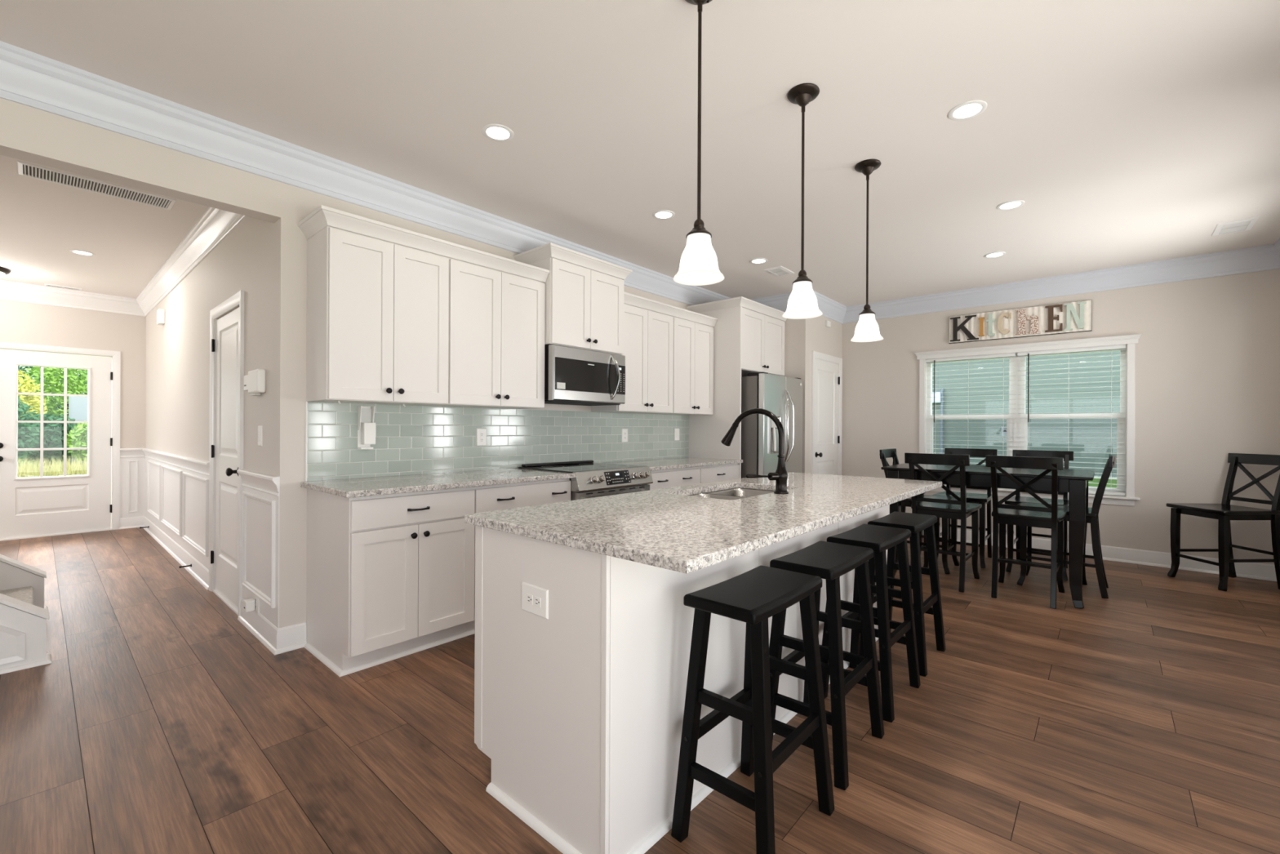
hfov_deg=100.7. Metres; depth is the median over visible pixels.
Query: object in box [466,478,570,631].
base cabinet
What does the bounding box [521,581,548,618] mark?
wall outlet
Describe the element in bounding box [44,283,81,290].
ceiling vent
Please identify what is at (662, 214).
recessed light
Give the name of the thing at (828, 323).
door chime
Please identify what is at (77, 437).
shrub
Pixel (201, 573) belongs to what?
baseboard
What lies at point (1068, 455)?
dining chair
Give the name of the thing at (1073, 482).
dining table
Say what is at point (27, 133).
wall
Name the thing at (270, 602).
trim
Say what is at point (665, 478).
base cabinet
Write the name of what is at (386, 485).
countertop
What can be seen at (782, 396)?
refrigerator
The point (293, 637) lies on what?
baseboard
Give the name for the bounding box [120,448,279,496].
trim
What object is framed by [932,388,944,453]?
meter box
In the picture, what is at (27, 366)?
young tree
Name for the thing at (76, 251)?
recessed light
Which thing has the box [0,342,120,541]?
door
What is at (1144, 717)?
floor
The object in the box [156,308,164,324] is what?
sensor
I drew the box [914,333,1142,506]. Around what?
window
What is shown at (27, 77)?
trim
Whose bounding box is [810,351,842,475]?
door
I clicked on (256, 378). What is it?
box
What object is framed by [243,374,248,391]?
sensor box
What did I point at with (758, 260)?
recessed light
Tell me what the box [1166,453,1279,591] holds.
dining chair
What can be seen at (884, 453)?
dining chair
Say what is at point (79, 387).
young tree
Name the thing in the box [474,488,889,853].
kitchen island
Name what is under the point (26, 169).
ceiling vent
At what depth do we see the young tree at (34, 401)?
17.71 m
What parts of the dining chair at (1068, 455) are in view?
leg, leg, seat, rail, rail, leg, leg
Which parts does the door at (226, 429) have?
knob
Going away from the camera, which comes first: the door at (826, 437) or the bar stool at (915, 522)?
the bar stool at (915, 522)
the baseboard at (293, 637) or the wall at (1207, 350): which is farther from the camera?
the wall at (1207, 350)
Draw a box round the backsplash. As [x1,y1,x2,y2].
[306,401,688,481]
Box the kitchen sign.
[948,299,1092,343]
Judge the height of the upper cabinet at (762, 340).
0.699 m
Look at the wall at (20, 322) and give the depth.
6.14 m
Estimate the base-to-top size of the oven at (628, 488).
0.577 m
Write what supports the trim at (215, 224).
attached to the wall at (266, 260)
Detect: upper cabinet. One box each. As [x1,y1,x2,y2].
[306,226,448,405]
[426,257,545,408]
[513,242,632,355]
[591,303,673,413]
[651,315,713,414]
[686,296,786,377]
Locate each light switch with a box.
[257,426,262,445]
[674,428,679,439]
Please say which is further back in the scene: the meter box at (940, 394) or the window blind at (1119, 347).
the meter box at (940, 394)
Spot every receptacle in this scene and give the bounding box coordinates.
[480,431,484,441]
[526,593,540,607]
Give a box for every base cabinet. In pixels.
[306,486,475,670]
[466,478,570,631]
[649,466,700,489]
[698,462,738,483]
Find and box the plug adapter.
[243,598,255,612]
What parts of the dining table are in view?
leg, leg, leg, leg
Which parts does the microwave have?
handle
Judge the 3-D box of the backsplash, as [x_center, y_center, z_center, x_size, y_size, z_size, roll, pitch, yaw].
[-0.671,0.081,4.317,0.010,0.446,3.601,0,0,41]
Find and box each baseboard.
[119,515,208,590]
[237,598,306,654]
[939,527,1276,581]
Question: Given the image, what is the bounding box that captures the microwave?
[544,344,625,405]
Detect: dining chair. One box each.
[879,448,960,573]
[904,453,982,592]
[931,448,997,568]
[985,455,1066,608]
[1004,449,1073,580]
[1017,453,1116,598]
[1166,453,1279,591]
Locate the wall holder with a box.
[357,405,375,448]
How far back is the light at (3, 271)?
5.11 m
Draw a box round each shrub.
[17,395,39,461]
[17,412,79,468]
[62,420,87,461]
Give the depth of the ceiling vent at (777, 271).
5.07 m
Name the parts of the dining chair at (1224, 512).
leg, seat, leg, leg, rail, rail, leg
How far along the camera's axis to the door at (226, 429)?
3.70 m
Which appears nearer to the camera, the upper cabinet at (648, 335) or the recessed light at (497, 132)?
the recessed light at (497, 132)
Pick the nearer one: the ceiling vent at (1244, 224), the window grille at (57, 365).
the ceiling vent at (1244, 224)
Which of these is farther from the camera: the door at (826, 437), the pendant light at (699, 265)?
the door at (826, 437)
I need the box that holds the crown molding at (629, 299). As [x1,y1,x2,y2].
[623,291,718,327]
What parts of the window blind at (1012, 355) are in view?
ladder cord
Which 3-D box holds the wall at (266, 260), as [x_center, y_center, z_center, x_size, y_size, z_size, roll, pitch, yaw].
[-3.988,-0.162,4.747,5.540,2.730,0.120,0,0,41]
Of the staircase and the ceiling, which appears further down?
the staircase
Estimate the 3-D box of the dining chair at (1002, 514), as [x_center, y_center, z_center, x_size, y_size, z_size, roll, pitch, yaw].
[2.866,0.720,3.929,0.444,1.039,0.605,0,0,41]
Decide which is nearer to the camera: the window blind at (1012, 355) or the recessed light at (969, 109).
the recessed light at (969, 109)
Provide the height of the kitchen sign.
0.298 m
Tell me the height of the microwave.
0.408 m
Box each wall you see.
[0,97,690,622]
[0,299,146,528]
[145,182,306,627]
[783,311,842,473]
[841,268,1279,564]
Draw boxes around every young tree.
[17,365,63,411]
[17,365,86,442]
[17,370,47,462]
[19,366,87,453]
[61,368,87,417]
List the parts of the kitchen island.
panel, shoe molding, panel, panel, panel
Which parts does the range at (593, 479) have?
trim, control knob, control knob, control panel, display panel, control knob, control knob, control knob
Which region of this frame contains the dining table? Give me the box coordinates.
[880,462,1095,608]
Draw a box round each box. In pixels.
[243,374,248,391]
[248,368,266,395]
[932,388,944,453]
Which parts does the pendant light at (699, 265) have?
lamp shade, rod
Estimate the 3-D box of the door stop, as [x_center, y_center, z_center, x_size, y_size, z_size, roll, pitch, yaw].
[-3.761,1.144,4.391,0.024,0.024,0.078,0,0,41]
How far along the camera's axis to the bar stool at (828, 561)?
1.98 m
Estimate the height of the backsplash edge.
0.446 m
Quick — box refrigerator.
[741,372,803,478]
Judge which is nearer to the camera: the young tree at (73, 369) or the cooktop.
the cooktop
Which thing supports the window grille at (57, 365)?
attached to the door at (31, 507)
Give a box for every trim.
[0,40,1279,324]
[0,206,246,316]
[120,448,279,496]
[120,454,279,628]
[128,460,275,608]
[304,628,475,676]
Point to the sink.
(732, 493)
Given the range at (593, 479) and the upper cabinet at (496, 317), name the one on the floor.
the range at (593, 479)
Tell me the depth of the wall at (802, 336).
5.95 m
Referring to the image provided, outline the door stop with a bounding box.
[178,564,191,568]
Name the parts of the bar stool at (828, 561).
leg, leg, seat, leg, leg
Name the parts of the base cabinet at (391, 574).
door, drawer, knob, drawer pull, knob, door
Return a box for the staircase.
[0,554,51,674]
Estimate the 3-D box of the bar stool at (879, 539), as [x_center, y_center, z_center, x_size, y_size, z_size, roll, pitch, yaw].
[1.073,0.859,2.475,0.326,0.741,0.450,0,0,42]
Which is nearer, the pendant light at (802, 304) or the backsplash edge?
the pendant light at (802, 304)
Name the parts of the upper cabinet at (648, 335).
door, door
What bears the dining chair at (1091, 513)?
on the floor
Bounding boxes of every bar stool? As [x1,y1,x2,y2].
[671,564,834,853]
[768,540,884,790]
[820,524,920,722]
[859,511,945,676]
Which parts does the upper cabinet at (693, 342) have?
door, door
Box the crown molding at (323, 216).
[297,204,549,282]
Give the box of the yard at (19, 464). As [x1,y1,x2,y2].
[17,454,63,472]
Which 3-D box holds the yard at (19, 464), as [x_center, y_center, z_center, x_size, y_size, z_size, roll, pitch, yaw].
[-36.876,1.350,10.318,51.000,0.090,46.800,0,0,41]
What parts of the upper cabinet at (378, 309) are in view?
door, knob, knob, door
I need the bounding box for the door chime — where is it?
[825,320,831,327]
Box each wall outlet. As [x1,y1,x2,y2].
[254,595,259,613]
[476,428,486,445]
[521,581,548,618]
[622,428,627,442]
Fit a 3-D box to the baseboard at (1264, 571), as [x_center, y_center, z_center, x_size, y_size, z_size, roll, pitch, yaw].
[-0.167,1.156,1.527,4.460,0.130,11.280,0,0,41]
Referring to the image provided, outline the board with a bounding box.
[688,306,742,478]
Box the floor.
[0,527,1279,853]
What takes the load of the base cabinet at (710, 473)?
on the floor
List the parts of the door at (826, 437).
knob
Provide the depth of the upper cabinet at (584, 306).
3.99 m
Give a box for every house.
[68,395,87,466]
[932,351,1119,479]
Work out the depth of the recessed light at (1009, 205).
3.56 m
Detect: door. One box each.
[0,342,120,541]
[208,290,244,617]
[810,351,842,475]
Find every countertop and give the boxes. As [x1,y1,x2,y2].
[300,467,575,497]
[464,471,942,573]
[601,457,742,471]
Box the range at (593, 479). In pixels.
[518,460,653,500]
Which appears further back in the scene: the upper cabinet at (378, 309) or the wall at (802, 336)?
the wall at (802, 336)
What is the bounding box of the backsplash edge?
[305,401,307,481]
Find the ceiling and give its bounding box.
[0,0,1279,306]
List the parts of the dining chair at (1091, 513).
leg, leg, seat, leg, leg, rail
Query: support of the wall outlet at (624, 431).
attached to the backsplash
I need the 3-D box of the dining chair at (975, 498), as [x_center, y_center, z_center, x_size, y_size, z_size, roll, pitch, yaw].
[3.065,0.721,5.011,0.444,1.039,0.605,0,0,41]
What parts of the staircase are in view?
panel, shoe molding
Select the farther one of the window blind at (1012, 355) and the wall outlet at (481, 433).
the window blind at (1012, 355)
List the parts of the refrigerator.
door, dispenser frame, dispenser panel, handle, handle, door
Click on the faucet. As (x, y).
(780, 475)
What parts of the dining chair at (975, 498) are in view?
leg, leg, seat, rail, rail, leg, leg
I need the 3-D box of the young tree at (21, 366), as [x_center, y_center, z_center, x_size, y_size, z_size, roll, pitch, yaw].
[-24.963,-1.123,22.771,1.695,4.954,3.288,0,0,41]
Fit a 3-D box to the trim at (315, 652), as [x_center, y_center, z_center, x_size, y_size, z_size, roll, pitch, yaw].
[-1.193,1.206,3.296,0.524,0.020,1.421,0,0,41]
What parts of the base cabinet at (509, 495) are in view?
door, drawer pull, drawer, drawer pull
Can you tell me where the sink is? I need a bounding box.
[688,488,774,499]
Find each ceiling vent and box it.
[16,160,176,209]
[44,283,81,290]
[763,266,794,276]
[1210,216,1259,235]
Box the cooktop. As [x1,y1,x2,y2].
[518,462,644,472]
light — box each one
[0,266,10,278]
[69,249,95,256]
[481,124,514,141]
[652,209,675,219]
[673,0,724,285]
[750,257,768,263]
[782,83,822,319]
[850,159,883,342]
[947,100,986,120]
[983,251,1005,257]
[995,200,1025,210]
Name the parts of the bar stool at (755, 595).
leg, leg, seat, leg, leg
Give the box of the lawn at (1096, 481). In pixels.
[1088,478,1116,487]
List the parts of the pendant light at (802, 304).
lamp shade, rod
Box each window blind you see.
[925,353,1016,463]
[1017,345,1125,495]
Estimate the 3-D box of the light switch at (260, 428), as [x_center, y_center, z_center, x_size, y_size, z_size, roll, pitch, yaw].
[-2.233,0.046,3.116,0.075,0.118,0.009,0,0,41]
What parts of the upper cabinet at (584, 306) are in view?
door, door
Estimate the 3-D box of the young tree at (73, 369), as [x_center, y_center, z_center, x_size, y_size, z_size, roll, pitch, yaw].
[-22.552,-0.989,22.653,1.675,4.709,3.244,0,0,41]
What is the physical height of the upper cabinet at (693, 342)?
0.906 m
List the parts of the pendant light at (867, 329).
lamp shade, rod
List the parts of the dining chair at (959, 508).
leg, leg, rail, rail, seat, leg, leg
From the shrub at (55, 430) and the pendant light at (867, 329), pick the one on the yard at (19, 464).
the shrub at (55, 430)
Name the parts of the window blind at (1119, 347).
ladder cord, ladder cord, rail, ladder cord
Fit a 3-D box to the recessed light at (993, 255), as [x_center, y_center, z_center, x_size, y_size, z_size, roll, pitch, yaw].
[3.058,-1.490,4.575,0.158,0.006,0.158,0,0,41]
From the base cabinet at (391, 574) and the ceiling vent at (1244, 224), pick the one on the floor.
the base cabinet at (391, 574)
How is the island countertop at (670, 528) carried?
on the kitchen island
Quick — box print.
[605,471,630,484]
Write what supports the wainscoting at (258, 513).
attached to the wall at (266, 260)
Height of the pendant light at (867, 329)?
0.998 m
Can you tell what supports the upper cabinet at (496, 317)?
attached to the wall at (27, 133)
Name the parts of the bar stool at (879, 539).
leg, leg, seat, leg, leg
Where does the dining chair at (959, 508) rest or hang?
on the floor
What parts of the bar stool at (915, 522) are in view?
leg, leg, seat, leg, leg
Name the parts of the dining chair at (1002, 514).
leg, leg, rail, rail, seat, leg, leg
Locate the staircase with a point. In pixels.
(24, 615)
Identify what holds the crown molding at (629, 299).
attached to the upper cabinet at (648, 335)
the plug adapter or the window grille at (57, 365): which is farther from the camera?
the window grille at (57, 365)
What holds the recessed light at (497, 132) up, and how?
in the ceiling
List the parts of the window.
meeting rail, sash, frame, sill, meeting rail, sash, frame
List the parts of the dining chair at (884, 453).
leg, rail, leg, seat, leg, leg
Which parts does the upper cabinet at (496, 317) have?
door, door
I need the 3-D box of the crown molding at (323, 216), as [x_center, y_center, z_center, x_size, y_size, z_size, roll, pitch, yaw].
[-1.268,-1.087,3.357,0.372,0.078,1.466,0,0,41]
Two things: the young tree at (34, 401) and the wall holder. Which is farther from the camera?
the young tree at (34, 401)
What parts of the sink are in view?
bowl, bowl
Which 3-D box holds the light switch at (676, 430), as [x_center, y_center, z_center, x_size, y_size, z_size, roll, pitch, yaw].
[0.387,0.067,5.506,0.009,0.124,0.079,0,0,41]
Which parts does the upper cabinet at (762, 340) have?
door, door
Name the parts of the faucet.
lever, spout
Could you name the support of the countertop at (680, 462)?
on the base cabinet at (665, 478)
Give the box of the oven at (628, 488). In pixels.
[575,484,649,499]
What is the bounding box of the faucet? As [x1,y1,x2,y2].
[720,408,788,493]
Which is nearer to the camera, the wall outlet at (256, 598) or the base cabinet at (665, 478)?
the wall outlet at (256, 598)
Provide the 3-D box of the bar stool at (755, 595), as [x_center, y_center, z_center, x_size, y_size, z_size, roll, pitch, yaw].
[0.360,0.856,1.644,0.326,0.741,0.450,0,0,41]
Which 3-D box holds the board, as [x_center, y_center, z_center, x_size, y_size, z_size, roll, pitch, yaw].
[0.760,0.008,5.471,0.634,2.436,0.021,0,0,41]
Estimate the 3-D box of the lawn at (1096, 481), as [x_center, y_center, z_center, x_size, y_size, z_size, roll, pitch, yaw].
[5.899,1.040,6.713,24.000,0.520,4.080,0,0,41]
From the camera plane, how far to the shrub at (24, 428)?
15.96 m
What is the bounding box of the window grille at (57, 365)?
[13,362,91,479]
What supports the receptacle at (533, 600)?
attached to the wall outlet at (535, 599)

